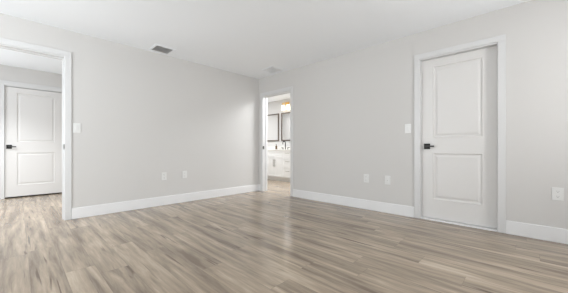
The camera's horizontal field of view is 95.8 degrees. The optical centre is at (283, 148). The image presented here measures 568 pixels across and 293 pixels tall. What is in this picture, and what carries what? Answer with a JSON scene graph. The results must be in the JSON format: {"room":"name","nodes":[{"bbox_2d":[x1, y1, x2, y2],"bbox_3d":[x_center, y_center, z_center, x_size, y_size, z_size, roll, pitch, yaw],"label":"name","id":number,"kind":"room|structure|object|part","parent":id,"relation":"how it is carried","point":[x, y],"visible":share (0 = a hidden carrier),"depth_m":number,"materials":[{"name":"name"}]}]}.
{"room":"empty bedroom","nodes":[
{"label":"empty bedroom","id":0,"kind":"room"},
{"bbox_2d":[0,64,61,87],"bbox_3d":[-5.084,-0.308,4.773,0.115,2.440,2.900,0,0,44],"label":"wall","id":1,"kind":"structure","parent":0,"point":[8,73],"depth_m":4.92,"materials":[{"name":"grey paint"}]},
{"bbox_2d":[0,80,61,198],"bbox_3d":[-4.839,-0.168,5.019,0.131,2.161,1.014,0,0,44],"label":"door frame","id":2,"kind":"structure","parent":1,"relation":"attached to","point":[3,83],"depth_m":4.66,"materials":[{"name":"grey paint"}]},
{"bbox_2d":[5,86,61,196],"bbox_3d":[-4.803,-0.129,4.984,0.095,2.034,0.832,0,0,44],"label":"door","id":3,"kind":"structure","parent":1,"relation":"in","point":[33,118],"depth_m":4.96,"materials":[{"name":"white paint"}]},
{"bbox_2d":[0,13,258,207],"bbox_3d":[-2.399,-0.308,3.784,0.115,2.440,5.200,0,0,44],"label":"wall","id":4,"kind":"structure","parent":0,"point":[142,115],"depth_m":3.99,"materials":[{"name":"grey paint"}]},
{"bbox_2d":[0,37,71,219],"bbox_3d":[-3.174,-0.169,2.982,0.147,2.162,1.078,0,0,44],"label":"door frame","id":5,"kind":"structure","parent":4,"relation":"attached to","point":[66,57],"depth_m":3.29,"materials":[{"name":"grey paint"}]},
{"bbox_2d":[73,123,80,132],"bbox_3d":[-2.715,-0.274,3.363,0.014,0.124,0.080,0,0,44],"label":"light switch","id":6,"kind":"object","parent":4,"relation":"attached to","point":[76,126],"visible":1,"depth_m":3.36,"materials":[{"name":"white plastic"}]},
{"bbox_2d":[161,172,166,179],"bbox_3d":[-1.946,0.444,4.164,0.010,0.124,0.080,0,0,44],"label":"wall outlet","id":7,"kind":"object","parent":4,"relation":"attached to","point":[164,174],"visible":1,"depth_m":4.17,"materials":[{"name":"white plastic"}]},
{"bbox_2d":[72,184,258,218],"bbox_3d":[-2.353,0.841,3.739,0.015,0.142,5.199,0,0,44],"label":"baseboard","id":8,"kind":"structure","parent":4,"relation":"attached to","point":[80,212],"depth_m":4.04,"materials":[{"name":"white paint"}]},
{"bbox_2d":[182,171,186,177],"bbox_3d":[-1.708,0.440,4.412,0.010,0.124,0.080,0,0,44],"label":"wall outlet","id":9,"kind":"object","parent":4,"relation":"attached to","point":[184,173],"visible":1,"depth_m":4.41,"materials":[{"name":"white plastic"}]},
{"bbox_2d":[0,0,529,102],"bbox_3d":[-0.887,-1.578,3.758,8.940,0.100,7.500,0,0,44],"label":"ceiling","id":10,"kind":"structure","parent":0,"point":[243,37],"depth_m":3.15,"materials":[{"name":"white paint"}]},
{"bbox_2d":[149,44,175,54],"bbox_3d":[-1.866,-1.521,3.938,0.290,0.013,0.298,0,0,44],"label":"ceiling vent","id":11,"kind":"object","parent":10,"relation":"in","point":[158,48],"visible":1,"depth_m":3.93,"materials":[{"name":"grey metal"}]},
{"bbox_2d":[261,66,282,73],"bbox_3d":[-0.224,-1.521,4.959,0.340,0.013,0.320,0,0,44],"label":"ceiling vent","id":12,"kind":"object","parent":10,"relation":"in","point":[272,69],"visible":1,"depth_m":4.94,"materials":[{"name":"white metal"}]},
{"bbox_2d":[267,99,289,146],"bbox_3d":[1.715,-0.308,6.375,8.820,2.440,0.120,0,0,44],"label":"wall","id":13,"kind":"structure","parent":0,"point":[275,107],"depth_m":8.11,"materials":[{"name":"grey paint"}]},
{"bbox_2d":[267,113,278,140],"bbox_3d":[-0.428,-0.683,8.330,0.740,0.870,0.033,0,0,44],"label":"wall mirror","id":14,"kind":"object","parent":13,"relation":"attached to","point":[272,119],"visible":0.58,"depth_m":8.24,"materials":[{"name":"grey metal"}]},
{"bbox_2d":[267,147,289,148],"bbox_3d":[-0.121,-0.028,8.043,2.220,0.090,0.019,0,0,44],"label":"backsplash","id":15,"kind":"structure","parent":13,"relation":"attached to","point":[267,147],"depth_m":8.16,"materials":[{"name":"white stone"}]},
{"bbox_2d":[281,112,289,140],"bbox_3d":[0.166,-0.683,7.757,0.690,0.870,0.033,0,0,44],"label":"wall mirror","id":16,"kind":"object","parent":13,"relation":"attached to","point":[285,117],"visible":0.57,"depth_m":7.87,"materials":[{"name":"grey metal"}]},
{"bbox_2d":[281,102,289,110],"bbox_3d":[0.061,-1.308,7.785,0.322,0.250,0.139,0,0,44],"label":"vanity light","id":17,"kind":"object","parent":13,"relation":"attached to","point":[286,103],"visible":1,"depth_m":7.76,"materials":[{"name":"gold metal"}]},
{"bbox_2d":[0,179,567,292],"bbox_3d":[-0.887,0.962,3.758,8.940,0.100,7.500,0,0,44],"label":"floor","id":18,"kind":"structure","parent":0,"point":[272,240],"depth_m":2.28,"materials":[{"name":"brown wood"}]},
{"bbox_2d":[267,151,289,181],"bbox_3d":[-0.327,0.480,7.829,2.180,0.865,0.613,0,0,44],"label":"vanity cabinet","id":19,"kind":"object","parent":18,"relation":"on","point":[278,162],"visible":0.46,"depth_m":7.30,"materials":[{"name":"white paint"}]},
{"bbox_3d":[-0.374,0.502,7.513,0.307,0.577,0.018,0,0,44],"label":"door","id":20,"kind":"part","parent":19,"relation":"part of","materials":[{"name":"white paint"}]},
{"bbox_2d":[267,149,289,150],"bbox_3d":[-0.318,0.032,7.838,2.220,0.030,0.588,0,0,44],"label":"countertop","id":21,"kind":"structure","parent":19,"relation":"on","point":[267,149],"depth_m":7.60,"materials":[{"name":"white stone"}]},
{"bbox_3d":[-0.151,0.502,7.298,0.307,0.577,0.018,0,0,44],"label":"door","id":22,"kind":"part","parent":19,"relation":"part of","materials":[{"name":"white paint"}]},
{"bbox_3d":[0.116,0.642,7.042,0.427,0.297,0.018,0,0,44],"label":"drawer","id":23,"kind":"part","parent":19,"relation":"part of","materials":[{"name":"white paint"}]},
{"bbox_3d":[0.116,0.372,7.042,0.427,0.237,0.018,0,0,44],"label":"drawer","id":24,"kind":"part","parent":19,"relation":"part of","materials":[{"name":"white paint"}]},
{"bbox_3d":[0.116,0.150,7.042,0.427,0.202,0.018,0,0,44],"label":"drawer","id":25,"kind":"part","parent":19,"relation":"part of","materials":[{"name":"white paint"}]},
{"bbox_2d":[420,216,496,231],"bbox_3d":[2.108,0.906,3.136,0.778,0.012,0.111,0,0,44],"label":"threshold","id":26,"kind":"object","parent":18,"relation":"on","point":[422,217],"visible":0.71,"depth_m":3.09,"materials":[{"name":"white paint"}]},
{"bbox_2d":[259,0,567,228],"bbox_3d":[0.242,-0.308,4.931,8.700,2.440,0.115,0,0,44],"label":"wall","id":27,"kind":"structure","parent":0,"point":[351,111],"depth_m":3.48,"materials":[{"name":"grey paint"}]},
{"bbox_2d":[260,86,292,196],"bbox_3d":[-0.121,-0.145,5.283,0.944,2.114,0.147,0,0,44],"label":"door frame","id":28,"kind":"structure","parent":27,"relation":"attached to","point":[263,96],"depth_m":5.51,"materials":[{"name":"white paint"}]},
{"bbox_2d":[364,174,368,182],"bbox_3d":[1.243,0.445,3.880,0.080,0.124,0.010,0,0,44],"label":"wall outlet","id":29,"kind":"object","parent":27,"relation":"attached to","point":[366,176],"visible":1,"depth_m":3.87,"materials":[{"name":"white plastic"}]},
{"bbox_2d":[385,176,389,184],"bbox_3d":[1.473,0.446,3.653,0.080,0.124,0.017,0,0,44],"label":"wall outlet","id":30,"kind":"object","parent":27,"relation":"attached to","point":[387,178],"visible":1,"depth_m":3.65,"materials":[{"name":"white plastic"}]},
{"bbox_2d":[405,124,410,132],"bbox_3d":[1.672,-0.274,3.464,0.080,0.124,0.014,0,0,44],"label":"light switch","id":31,"kind":"object","parent":27,"relation":"attached to","point":[407,126],"visible":1,"depth_m":3.46,"materials":[{"name":"white plastic"}]},
{"bbox_2d":[259,184,567,243],"bbox_3d":[1.385,0.841,3.739,5.400,0.142,0.015,0,0,44],"label":"baseboard","id":32,"kind":"structure","parent":27,"relation":"attached to","point":[547,233],"depth_m":3.50,"materials":[{"name":"white paint"}]},
{"bbox_2d":[422,46,496,228],"bbox_3d":[2.103,-0.132,3.131,0.777,2.052,0.095,0,0,44],"label":"door","id":33,"kind":"structure","parent":27,"relation":"in","point":[459,91],"depth_m":3.11,"materials":[{"name":"white paint"}]},
{"bbox_2d":[414,34,505,232],"bbox_3d":[2.103,-0.164,3.131,0.922,2.152,0.131,0,0,44],"label":"door frame","id":34,"kind":"structure","parent":27,"relation":"attached to","point":[499,41],"depth_m":2.88,"materials":[{"name":"white paint"}]},
{"bbox_2d":[552,187,563,200],"bbox_3d":[2.672,0.440,2.504,0.080,0.124,0.010,0,0,44],"label":"wall outlet","id":35,"kind":"object","parent":27,"relation":"attached to","point":[557,193],"visible":1,"depth_m":2.50,"materials":[{"name":"white plastic"}]}
]}

